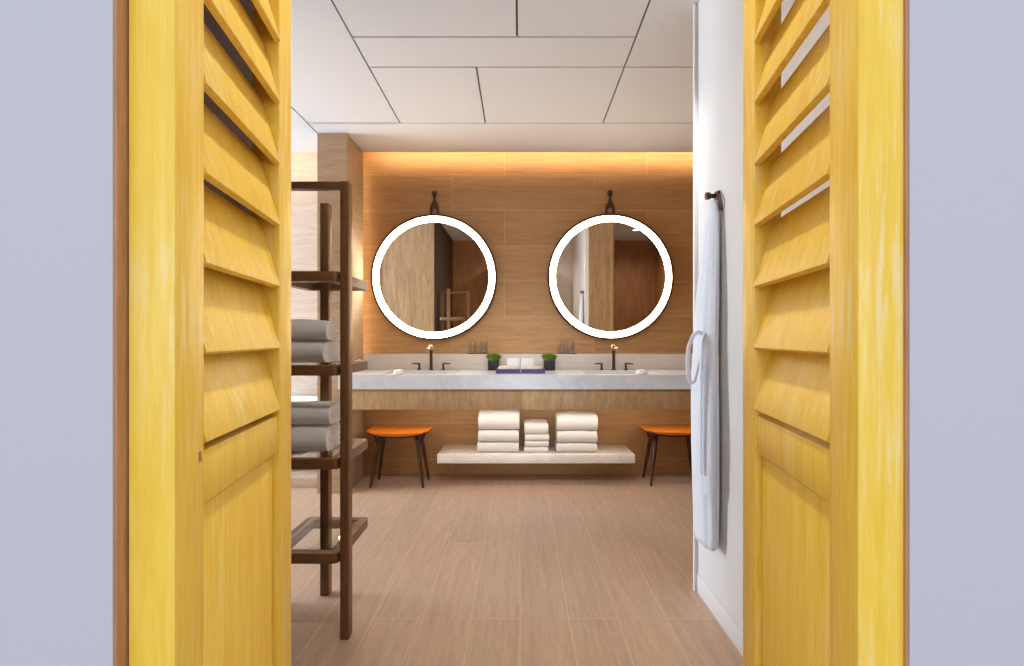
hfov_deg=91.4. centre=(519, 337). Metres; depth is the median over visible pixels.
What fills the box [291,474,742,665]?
floor
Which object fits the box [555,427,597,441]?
bath towel
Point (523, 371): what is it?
tray
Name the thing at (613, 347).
faucet
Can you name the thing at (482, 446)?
bath towel
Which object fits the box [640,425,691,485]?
stool
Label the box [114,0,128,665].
trim
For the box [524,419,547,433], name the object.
hand towel
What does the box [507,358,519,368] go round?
cloth
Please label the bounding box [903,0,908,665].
trim
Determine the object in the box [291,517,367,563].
shelf
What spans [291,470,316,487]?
trim
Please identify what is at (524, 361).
cloth
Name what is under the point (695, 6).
trim
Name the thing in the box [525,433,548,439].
hand towel
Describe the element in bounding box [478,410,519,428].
bath towel
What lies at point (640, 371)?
soap dish
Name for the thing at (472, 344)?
drinking glass
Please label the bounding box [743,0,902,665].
louvered door
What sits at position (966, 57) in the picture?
wall
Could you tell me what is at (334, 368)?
shelf
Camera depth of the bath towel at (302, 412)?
1.98 m
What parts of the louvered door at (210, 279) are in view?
panel, rail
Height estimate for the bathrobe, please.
1.400 m
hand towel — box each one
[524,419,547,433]
[524,437,548,445]
[524,442,547,451]
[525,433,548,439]
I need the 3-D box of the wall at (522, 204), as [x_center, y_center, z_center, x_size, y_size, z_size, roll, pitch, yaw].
[0.390,-0.350,4.280,3.620,3.000,0.100,0,0,0]
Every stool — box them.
[367,426,431,487]
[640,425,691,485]
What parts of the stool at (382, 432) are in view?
leg, leg, seat, leg, leg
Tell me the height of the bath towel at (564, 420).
0.131 m
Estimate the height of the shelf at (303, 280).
0.039 m
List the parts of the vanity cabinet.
fascia panel, fascia panel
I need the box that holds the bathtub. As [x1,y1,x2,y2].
[291,396,316,470]
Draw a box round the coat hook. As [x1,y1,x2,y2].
[705,190,722,209]
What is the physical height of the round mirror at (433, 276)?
1.260 m
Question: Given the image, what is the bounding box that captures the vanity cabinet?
[339,389,690,409]
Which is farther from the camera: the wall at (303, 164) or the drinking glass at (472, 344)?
the wall at (303, 164)
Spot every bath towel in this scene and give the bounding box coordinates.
[291,319,339,339]
[291,340,339,361]
[291,401,339,424]
[291,422,339,450]
[477,441,518,451]
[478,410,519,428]
[478,429,518,440]
[554,439,596,451]
[555,411,597,429]
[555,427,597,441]
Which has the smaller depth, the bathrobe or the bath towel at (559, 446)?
the bathrobe
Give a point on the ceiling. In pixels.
(549, 86)
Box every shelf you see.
[291,271,367,290]
[291,361,367,375]
[291,439,367,469]
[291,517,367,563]
[437,445,634,462]
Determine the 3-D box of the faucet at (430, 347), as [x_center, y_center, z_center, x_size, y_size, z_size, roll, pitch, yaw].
[-0.722,0.158,4.000,0.313,0.204,0.174,0,0,0]
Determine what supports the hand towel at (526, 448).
on the floating shelf at (448, 453)
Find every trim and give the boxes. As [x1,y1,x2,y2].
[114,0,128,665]
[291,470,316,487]
[332,0,649,121]
[693,3,697,591]
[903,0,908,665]
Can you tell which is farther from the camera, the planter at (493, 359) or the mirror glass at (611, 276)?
the mirror glass at (611, 276)
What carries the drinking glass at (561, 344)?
on the glass tray
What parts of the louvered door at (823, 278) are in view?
rail, panel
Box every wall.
[0,0,1023,665]
[291,152,316,395]
[363,152,692,473]
[698,0,829,631]
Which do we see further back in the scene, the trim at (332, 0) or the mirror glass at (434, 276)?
the mirror glass at (434, 276)
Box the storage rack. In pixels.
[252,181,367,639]
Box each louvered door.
[129,0,290,665]
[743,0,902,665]
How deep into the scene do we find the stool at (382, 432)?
3.86 m
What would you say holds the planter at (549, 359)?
on the countertop
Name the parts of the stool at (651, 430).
leg, leg, seat, leg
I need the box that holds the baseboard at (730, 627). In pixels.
[697,573,742,655]
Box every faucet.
[412,345,449,369]
[595,345,632,369]
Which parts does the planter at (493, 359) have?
pot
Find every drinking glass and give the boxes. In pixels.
[469,341,475,352]
[480,341,487,352]
[558,341,564,352]
[567,341,574,352]
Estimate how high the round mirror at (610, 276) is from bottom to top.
1.260 m
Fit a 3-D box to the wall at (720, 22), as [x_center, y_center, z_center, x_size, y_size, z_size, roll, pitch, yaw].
[0.964,-0.183,1.442,0.313,2.667,1.645,0,0,0]
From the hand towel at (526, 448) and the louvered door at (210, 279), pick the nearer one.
the louvered door at (210, 279)
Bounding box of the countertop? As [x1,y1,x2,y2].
[338,354,691,388]
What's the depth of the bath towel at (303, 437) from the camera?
1.97 m
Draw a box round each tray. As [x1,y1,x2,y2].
[496,368,519,373]
[521,368,544,373]
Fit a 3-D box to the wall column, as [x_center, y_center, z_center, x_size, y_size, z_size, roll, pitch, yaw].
[-1.390,-0.200,3.890,0.220,2.700,0.380,0,0,0]
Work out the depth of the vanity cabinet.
3.53 m
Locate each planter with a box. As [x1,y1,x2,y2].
[486,353,501,369]
[541,353,557,369]
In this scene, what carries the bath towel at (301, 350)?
on the storage rack
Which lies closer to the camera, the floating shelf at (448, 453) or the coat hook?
the coat hook
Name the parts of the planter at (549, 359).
pot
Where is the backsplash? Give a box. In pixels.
[365,354,691,369]
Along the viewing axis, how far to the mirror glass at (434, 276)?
4.19 m
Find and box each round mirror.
[370,191,496,339]
[547,190,673,339]
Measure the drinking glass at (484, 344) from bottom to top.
0.099 m
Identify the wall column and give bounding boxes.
[317,132,362,492]
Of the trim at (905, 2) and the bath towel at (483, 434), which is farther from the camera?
the bath towel at (483, 434)
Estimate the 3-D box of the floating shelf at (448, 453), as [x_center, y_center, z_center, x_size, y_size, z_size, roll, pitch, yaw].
[0.124,0.937,4.050,1.532,0.068,0.359,0,0,0]
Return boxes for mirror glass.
[379,222,488,331]
[556,222,665,331]
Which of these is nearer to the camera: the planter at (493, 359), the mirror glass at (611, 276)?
the planter at (493, 359)
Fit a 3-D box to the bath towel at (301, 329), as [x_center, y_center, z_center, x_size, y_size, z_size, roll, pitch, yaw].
[-0.880,-0.034,2.030,0.240,0.082,0.161,0,0,-1]
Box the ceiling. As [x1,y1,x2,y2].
[291,0,699,151]
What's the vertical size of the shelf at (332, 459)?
0.039 m
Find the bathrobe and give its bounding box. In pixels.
[685,200,719,550]
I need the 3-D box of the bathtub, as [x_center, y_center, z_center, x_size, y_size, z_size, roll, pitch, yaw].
[-2.450,0.785,4.125,1.730,0.560,0.576,0,0,0]
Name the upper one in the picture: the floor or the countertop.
the countertop
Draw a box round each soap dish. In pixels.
[393,369,403,374]
[636,369,646,374]
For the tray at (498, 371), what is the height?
0.033 m
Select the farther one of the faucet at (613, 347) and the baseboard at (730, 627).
the faucet at (613, 347)
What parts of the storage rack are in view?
glass pane, rail, glass pane, glass pane, post, post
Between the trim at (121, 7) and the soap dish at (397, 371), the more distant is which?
the soap dish at (397, 371)
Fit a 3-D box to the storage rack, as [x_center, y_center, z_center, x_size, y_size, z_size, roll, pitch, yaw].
[-0.837,0.274,2.102,0.367,1.752,0.396,0,0,0]
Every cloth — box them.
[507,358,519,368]
[521,358,533,368]
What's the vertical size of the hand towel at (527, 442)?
0.047 m

